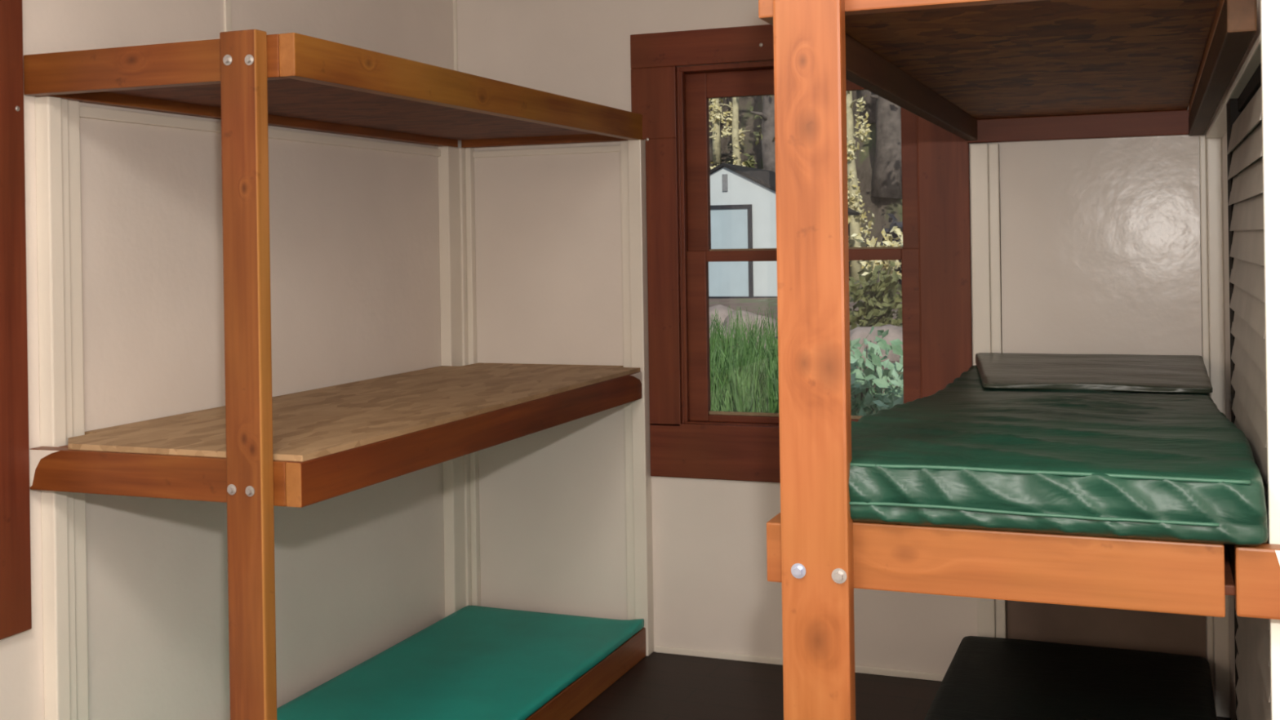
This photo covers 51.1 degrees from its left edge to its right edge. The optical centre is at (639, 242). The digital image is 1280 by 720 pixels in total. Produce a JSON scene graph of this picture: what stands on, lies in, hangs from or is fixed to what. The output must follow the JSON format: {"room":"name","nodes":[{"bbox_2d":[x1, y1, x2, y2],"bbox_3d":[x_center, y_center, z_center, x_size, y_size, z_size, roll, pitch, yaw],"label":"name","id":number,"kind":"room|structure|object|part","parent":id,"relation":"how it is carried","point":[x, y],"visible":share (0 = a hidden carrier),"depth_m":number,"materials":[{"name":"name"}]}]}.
{"room":"dormitory","nodes":[
{"label":"dormitory","id":0,"kind":"room"},
{"bbox_2d":[0,0,453,719],"bbox_3d":[-1.721,0.206,2.127,0.120,2.400,5.940,-1,0,21],"label":"wall","id":1,"kind":"structure","parent":0,"point":[354,232],"depth_m":3.53,"materials":[{"name":"beige paint"}]},
{"bbox_2d":[0,0,31,639],"bbox_3d":[-1.591,0.085,2.397,0.113,1.522,1.149,-1,0,21],"label":"window","id":2,"kind":"structure","parent":1,"relation":"in","point":[15,606],"depth_m":2.88,"materials":[{"name":"brown wood"}]},
{"bbox_2d":[35,96,88,719],"bbox_3d":[-1.291,0.538,3.012,0.040,1.723,0.113,-1,0,21],"label":"trim","id":3,"kind":"structure","parent":1,"relation":"attached to","point":[57,120],"depth_m":2.98,"materials":[{"name":"white paint"}]},
{"bbox_2d":[223,0,231,31],"bbox_3d":[-1.108,-0.708,3.589,0.006,0.590,0.024,-1,0,21],"label":"trim","id":4,"kind":"structure","parent":1,"relation":"attached to","point":[227,3],"depth_m":3.58,"materials":[{"name":"white paint"}]},
{"bbox_2d":[80,105,440,156],"bbox_3d":[-0.996,-0.306,3.854,0.014,0.027,1.680,-1,0,21],"label":"trim","id":5,"kind":"structure","parent":1,"relation":"attached to","point":[86,112],"depth_m":3.53,"materials":[{"name":"white paint"}]},
{"bbox_2d":[437,146,480,617],"bbox_3d":[-0.632,0.528,4.691,0.072,1.723,0.135,-1,0,21],"label":"trim","id":6,"kind":"structure","parent":1,"relation":"attached to","point":[456,193],"depth_m":4.68,"materials":[{"name":"white paint"}]},
{"bbox_2d":[457,0,1220,674],"bbox_3d":[1.154,0.163,4.142,4.010,2.400,0.120,-1,0,21],"label":"wall","id":7,"kind":"structure","parent":0,"point":[548,254],"depth_m":4.59,"materials":[{"name":"beige paint"}]},
{"bbox_2d":[453,0,457,71],"bbox_3d":[-0.657,-0.715,4.759,0.012,0.590,0.012,-1,0,21],"label":"trim","id":8,"kind":"structure","parent":7,"relation":"attached to","point":[455,2],"depth_m":4.75,"materials":[{"name":"white paint"}]},
{"bbox_2d":[473,145,620,157],"bbox_3d":[-0.326,-0.315,4.635,0.564,0.023,0.012,-1,0,21],"label":"trim","id":9,"kind":"structure","parent":7,"relation":"attached to","point":[606,148],"depth_m":4.63,"materials":[{"name":"white paint"}]},
{"bbox_2d":[619,139,653,656],"bbox_3d":[-0.016,0.519,4.498,0.088,1.723,0.055,-1,0,21],"label":"trim","id":10,"kind":"structure","parent":7,"relation":"attached to","point":[638,517],"depth_m":4.47,"materials":[{"name":"white paint"}]},
{"bbox_2d":[655,645,945,681],"bbox_3d":[0.547,1.361,4.313,1.060,0.022,0.008,-1,0,21],"label":"baseboard","id":11,"kind":"structure","parent":7,"relation":"attached to","point":[862,669],"depth_m":4.36,"materials":[{"name":"white paint"}]},
{"bbox_2d":[630,24,972,482],"bbox_3d":[0.520,0.035,4.371,1.110,1.485,0.143,-1,0,21],"label":"window","id":12,"kind":"structure","parent":7,"relation":"in","point":[688,439],"depth_m":4.44,"materials":[{"name":"brown wood"}]},
{"bbox_3d":[0.489,-0.650,4.317,1.110,0.115,0.020,-1,0,21],"label":"head casing","id":13,"kind":"part","parent":12,"relation":"part of","materials":[{"name":"brown wood"}]},
{"bbox_3d":[0.528,-0.258,4.397,0.784,0.635,0.030,-1,0,21],"label":"sash","id":14,"kind":"part","parent":12,"relation":"part of","materials":[{"name":"brown wood"}]},
{"bbox_3d":[0.525,0.309,4.367,0.784,0.569,0.030,-1,0,21],"label":"sash","id":15,"kind":"part","parent":12,"relation":"part of","materials":[{"name":"brown wood"}]},
{"bbox_2d":[969,143,1006,638],"bbox_3d":[1.066,0.531,4.090,0.083,1.665,0.045,-1,0,21],"label":"trim","id":16,"kind":"structure","parent":7,"relation":"attached to","point":[984,157],"depth_m":4.07,"materials":[{"name":"white paint"}]},
{"bbox_2d":[1000,136,1201,355],"bbox_3d":[1.364,0.087,3.980,0.560,0.784,0.032,-1,0,21],"label":"wall panel","id":17,"kind":"object","parent":7,"relation":"attached to","point":[1100,239],"depth_m":3.97,"materials":[{"name":"beige paint"}]},
{"bbox_2d":[1006,600,1206,658],"bbox_3d":[1.381,0.920,3.990,0.560,0.878,0.010,-1,0,21],"label":"wall panel","id":18,"kind":"object","parent":7,"relation":"attached to","point":[1131,629],"depth_m":3.98,"materials":[{"name":"white paint"}]},
{"bbox_2d":[569,651,1231,719],"bbox_3d":[0.133,1.418,1.424,4.010,0.080,5.940,-1,0,21],"label":"floor","id":19,"kind":"structure","parent":0,"point":[660,686],"depth_m":4.08,"materials":[{"name":"brown wood"}]},
{"bbox_2d":[23,29,645,719],"bbox_3d":[-0.667,0.482,3.694,0.716,1.816,2.015,-1,0,21],"label":"bunk bed","id":20,"kind":"object","parent":19,"relation":"on","point":[255,453],"visible":0.91,"depth_m":2.90,"materials":[{"name":"brown wood"}]},
{"bbox_3d":[-1.030,-0.371,2.821,0.667,0.087,0.038,-1,0,21],"label":"rail","id":21,"kind":"part","parent":20,"relation":"part of","materials":[{"name":"brown wood"}]},
{"bbox_3d":[-1.016,0.490,2.821,0.667,0.090,0.038,-1,0,21],"label":"rail","id":22,"kind":"part","parent":20,"relation":"part of","materials":[{"name":"brown wood"}]},
{"bbox_3d":[-0.991,-0.371,3.830,0.038,0.087,1.870,-1,0,21],"label":"wall rail","id":23,"kind":"part","parent":20,"relation":"part of","materials":[{"name":"brown wood"}]},
{"bbox_3d":[-0.784,0.484,2.691,0.088,1.816,0.038,-1,0,21],"label":"post","id":24,"kind":"part","parent":20,"relation":"part of","materials":[{"name":"brown wood"}]},
{"bbox_2d":[276,605,644,719],"bbox_3d":[-0.628,1.276,3.687,0.668,0.031,1.884,-1,0,21],"label":"mat","id":25,"kind":"object","parent":20,"relation":"on","point":[475,662],"visible":0.99,"depth_m":3.96,"materials":[{"name":"teal plastic"}]},
{"bbox_3d":[-0.356,-0.381,3.596,0.038,0.087,1.967,-1,0,21],"label":"rail","id":26,"kind":"part","parent":20,"relation":"part of","materials":[{"name":"brown wood"}]},
{"bbox_3d":[-0.352,0.480,3.570,0.038,0.090,1.912,-1,0,21],"label":"rail","id":27,"kind":"part","parent":20,"relation":"part of","materials":[{"name":"brown wood"}]},
{"bbox_3d":[-0.327,-0.382,4.617,0.636,0.087,0.038,-1,0,21],"label":"rail","id":28,"kind":"part","parent":20,"relation":"part of","materials":[{"name":"brown wood"}]},
{"bbox_3d":[-0.339,1.336,3.570,0.038,0.096,1.912,-1,0,21],"label":"rail","id":29,"kind":"part","parent":20,"relation":"part of","materials":[{"name":"brown wood"}]},
{"bbox_2d":[758,0,1279,719],"bbox_3d":[0.967,0.425,2.936,0.824,1.880,2.266,-1,0,21],"label":"bunk bed","id":30,"kind":"object","parent":19,"relation":"on","point":[979,71],"visible":0.62,"depth_m":2.01,"materials":[{"name":"brown wood"}]},
{"bbox_3d":[0.596,-0.401,3.098,0.038,0.096,2.218,-1,0,21],"label":"rail","id":31,"kind":"part","parent":30,"relation":"part of","materials":[{"name":"brown wood"}]},
{"bbox_3d":[0.599,0.473,3.070,0.038,0.092,2.158,-1,0,21],"label":"rail","id":32,"kind":"part","parent":30,"relation":"part of","materials":[{"name":"brown wood"}]},
{"bbox_3d":[0.267,0.436,2.020,0.104,1.880,0.038,-1,0,21],"label":"post","id":33,"kind":"part","parent":30,"relation":"part of","materials":[{"name":"brown wood"}]},
{"bbox_3d":[0.511,-0.400,1.964,0.611,0.096,0.038,-1,0,21],"label":"rail","id":34,"kind":"part","parent":30,"relation":"part of","materials":[{"name":"brown wood"}]},
{"bbox_3d":[0.525,0.470,1.964,0.611,0.100,0.038,-1,0,21],"label":"rail","id":35,"kind":"part","parent":30,"relation":"part of","materials":[{"name":"brown wood"}]},
{"bbox_2d":[848,364,1268,546],"bbox_3d":[0.925,0.388,2.935,0.668,0.170,2.203,-1,0,21],"label":"mattress","id":36,"kind":"object","parent":30,"relation":"on","point":[966,454],"visible":0.95,"depth_m":1.98,"materials":[{"name":"green plastic"}]},
{"bbox_2d":[975,352,1212,393],"bbox_3d":[1.202,0.350,3.649,0.637,0.040,0.678,-1,0,21],"label":"pillow","id":37,"kind":"object","parent":36,"relation":"on","point":[1179,374],"visible":1,"depth_m":3.54,"materials":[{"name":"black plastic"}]},
{"bbox_2d":[924,635,1217,719],"bbox_3d":[0.932,1.228,2.973,0.692,0.083,2.106,-1,0,21],"label":"mattress","id":38,"kind":"object","parent":30,"relation":"on","point":[986,677],"visible":1,"depth_m":3.59,"materials":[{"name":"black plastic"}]},
{"bbox_3d":[1.205,-0.410,2.818,0.039,0.096,2.130,-1,0,21],"label":"wall rail","id":39,"kind":"part","parent":30,"relation":"part of","materials":[{"name":"brown wood"}]},
{"bbox_3d":[1.226,0.491,2.837,0.039,0.036,2.089,-1,0,21],"label":"wall rail","id":40,"kind":"part","parent":30,"relation":"part of","materials":[{"name":"brown wood"}]},
{"bbox_2d":[1220,0,1260,719],"bbox_3d":[1.349,0.160,2.847,0.100,2.400,2.160,-1,0,21],"label":"wall","id":41,"kind":"structure","parent":0,"point":[1224,160],"depth_m":3.65,"materials":[{"name":"beige paint"}]},
{"bbox_2d":[1199,135,1230,717],"bbox_3d":[1.654,0.522,3.851,0.058,1.665,0.070,-1,0,21],"label":"trim","id":42,"kind":"structure","parent":41,"relation":"attached to","point":[1210,148],"depth_m":3.82,"materials":[{"name":"white paint"}]},
{"bbox_2d":[1205,33,1261,137],"bbox_3d":[1.264,-0.297,2.842,0.043,0.012,2.065,-1,0,21],"label":"trim","id":43,"kind":"structure","parent":41,"relation":"attached to","point":[1217,129],"depth_m":2.50,"materials":[{"name":"white paint"}]},
{"bbox_2d":[1226,62,1271,719],"bbox_3d":[1.089,0.516,2.354,0.043,1.615,0.990,-1,0,21],"label":"louvered shutter","id":44,"kind":"object","parent":41,"relation":"attached to","point":[1244,113],"visible":0.52,"depth_m":2.27,"materials":[{"name":"grey paint"}]},
{"label":"outside","id":45,"kind":"structure","parent":0,"visible":0},
{"bbox_2d":[708,280,902,394],"bbox_3d":[3.933,0.887,22.270,35.400,1.378,35.400,-1,0,21],"label":"ground","id":46,"kind":"structure","parent":45,"point":[753,304],"depth_m":21.20,"materials":[{"name":"grey soil"}]},
{"bbox_2d":[709,304,734,325],"bbox_3d":[0.971,1.117,15.676,1.215,0.779,0.966,-1,0,21],"label":"boulder","id":47,"kind":"object","parent":46,"relation":"on","point":[722,312],"visible":0.09,"depth_m":15.51,"materials":[{"name":"grey stone"}]},
{"bbox_2d":[709,324,735,342],"bbox_3d":[0.680,0.966,13.879,0.820,0.209,0.583,-1,0,21],"label":"boulder","id":48,"kind":"object","parent":46,"relation":"on","point":[729,329],"visible":0.06,"depth_m":13.68,"materials":[{"name":"grey stone"}]},
{"bbox_2d":[721,310,777,355],"bbox_3d":[1.188,1.033,14.546,0.809,0.584,0.585,-1,0,21],"label":"boulder","id":49,"kind":"object","parent":46,"relation":"on","point":[733,313],"visible":0.17,"depth_m":14.36,"materials":[{"name":"grey stone"}]},
{"bbox_2d":[743,95,775,172],"bbox_3d":[2.575,-3.165,26.356,1.158,7.962,1.240,-1,0,21],"label":"tree","id":50,"kind":"object","parent":46,"relation":"on","point":[767,116],"visible":0.23,"depth_m":26.15,"materials":[{"name":"grey plant"}]},
{"bbox_2d":[708,162,859,298],"bbox_3d":[2.006,-0.193,24.415,3.400,2.365,3.160,-1,0,21],"label":"garden shed","id":51,"kind":"object","parent":46,"relation":"on","point":[743,204],"visible":0.48,"depth_m":22.88,"materials":[{"name":"white paint"}]},
{"bbox_2d":[721,173,728,191],"bbox_3d":[1.459,-1.027,22.976,0.090,0.290,0.030,-1,0,21],"label":"vent","id":52,"kind":"object","parent":51,"relation":"attached to","point":[724,176],"depth_m":22.97,"materials":[{"name":"grey metal"}]},
{"bbox_3d":[1.365,0.179,23.019,1.050,1.500,0.030,-1,0,21],"label":"door","id":53,"kind":"part","parent":51,"relation":"part of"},
{"bbox_3d":[1.460,0.178,22.972,2.900,1.640,0.050,-1,0,21],"label":"door frame","id":54,"kind":"part","parent":51,"relation":"part of","materials":[{"name":"grey wood"}]},
{"bbox_2d":[709,304,869,413],"bbox_3d":[0.790,0.992,9.301,1.599,1.031,3.269,-1,0,3],"label":"grass","id":55,"kind":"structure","parent":46,"relation":"on","point":[743,379],"depth_m":8.43,"materials":[{"name":"green plant"}]},
{"bbox_2d":[774,325,903,415],"bbox_3d":[1.150,0.959,7.063,0.835,1.162,1.005,-1,0,-11],"label":"leafy shrub","id":56,"kind":"object","parent":46,"relation":"on","point":[867,397],"visible":0.21,"depth_m":6.91,"materials":[{"name":"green plant"}]},
{"bbox_3d":[1.214,0.970,7.064,0.467,1.058,0.362,-1,0,37],"label":"stem","id":57,"kind":"part","parent":56,"relation":"part of","materials":[{"name":"green plant"}]},
{"bbox_2d":[845,89,874,279],"bbox_3d":[4.168,-2.460,26.105,0.834,6.506,0.942,-1,0,21],"label":"slender tree","id":58,"kind":"object","parent":46,"relation":"on","point":[853,193],"visible":0.45,"depth_m":26.05,"materials":[{"name":"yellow plant"}]},
{"bbox_2d":[848,261,902,329],"bbox_3d":[2.780,0.720,16.110,1.296,0.986,1.200,-1,0,21],"label":"leafy shrub","id":59,"kind":"object","parent":46,"relation":"on","point":[877,304],"visible":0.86,"depth_m":15.87,"materials":[{"name":"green plant"}]},
{"bbox_3d":[2.837,0.727,16.061,0.603,0.837,0.524,-1,0,-32],"label":"stem","id":60,"kind":"part","parent":59,"relation":"part of","materials":[{"name":"green plant"}]},
{"bbox_2d":[848,222,902,276],"bbox_3d":[4.062,0.170,22.062,1.043,1.000,0.977,-1,0,45],"label":"leafy shrub","id":61,"kind":"object","parent":46,"relation":"on","point":[858,237],"visible":0.35,"depth_m":21.90,"materials":[{"name":"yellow plant"}]},
{"bbox_3d":[4.039,0.189,22.058,0.521,0.826,0.646,-1,0,-44],"label":"stem","id":62,"kind":"part","parent":61,"relation":"part of","materials":[{"name":"green plant"}]},
{"bbox_2d":[849,324,902,360],"bbox_3d":[2.511,1.192,14.255,0.939,0.641,0.610,-1,0,34],"label":"boulder","id":63,"kind":"object","parent":46,"relation":"on","point":[895,332],"visible":0.25,"depth_m":14.04,"materials":[{"name":"grey stone"}]},
{"bbox_2d":[880,213,902,287],"bbox_3d":[4.641,0.194,22.908,1.098,1.428,1.104,-1,0,2],"label":"leafy shrub","id":64,"kind":"object","parent":46,"relation":"on","point":[900,224],"visible":0.05,"depth_m":22.74,"materials":[{"name":"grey plant"}]},
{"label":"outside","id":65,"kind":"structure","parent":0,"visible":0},
{"bbox_2d":[708,90,902,279],"bbox_3d":[6.326,-15.332,38.820,52.500,32.250,25.200,-1,0,21],"label":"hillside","id":66,"kind":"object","parent":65,"point":[880,207],"visible":0.01,"depth_m":28.83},
{"bbox_2d":[708,98,721,168],"bbox_3d":[1.199,-3.470,28.474,1.090,6.864,1.076,-1,0,-24],"label":"slender tree","id":67,"kind":"object","parent":66,"relation":"on","point":[715,108],"visible":0.06,"depth_m":28.24,"materials":[{"name":"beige plant"}]},
{"bbox_2d":[708,97,726,164],"bbox_3d":[1.669,-5.163,29.878,0.775,6.850,1.073,-1,0,-28],"label":"slender tree","id":68,"kind":"object","parent":66,"relation":"on","point":[715,126],"visible":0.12,"depth_m":29.77,"materials":[{"name":"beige plant"}]},
{"bbox_2d":[718,97,750,166],"bbox_3d":[2.033,-4.038,28.604,0.922,6.786,0.888,-1,0,38],"label":"slender tree","id":69,"kind":"object","parent":66,"relation":"on","point":[736,134],"visible":0.34,"depth_m":28.61,"materials":[{"name":"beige plant"}]},
{"bbox_2d":[860,89,876,124],"bbox_3d":[4.817,-6.405,29.292,1.356,7.655,1.301,-1,0,21],"label":"tree","id":70,"kind":"object","parent":66,"relation":"on","point":[870,103],"visible":0.02,"depth_m":28.93,"materials":[{"name":"grey plant"}]},
{"bbox_2d":[871,94,902,199],"bbox_3d":[5.242,-4.684,27.510,1.332,7.597,1.141,-1,0,36],"label":"tree","id":71,"kind":"object","parent":66,"relation":"on","point":[887,170],"visible":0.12,"depth_m":27.21,"materials":[{"name":"grey plant"}]},
{"bbox_3d":[1.593,0.156,1.651,1.410,2.400,0.100,-1,0,21],"label":"wall","id":72,"kind":"structure","parent":0,"visible":0},
{"bbox_2d":[1260,0,1279,719],"bbox_3d":[0.893,0.167,1.855,0.044,2.400,0.018,-1,0,21],"label":"trim","id":73,"kind":"structure","parent":72,"relation":"attached to","point":[1269,9],"depth_m":1.85,"materials":[{"name":"white paint"}]}
]}

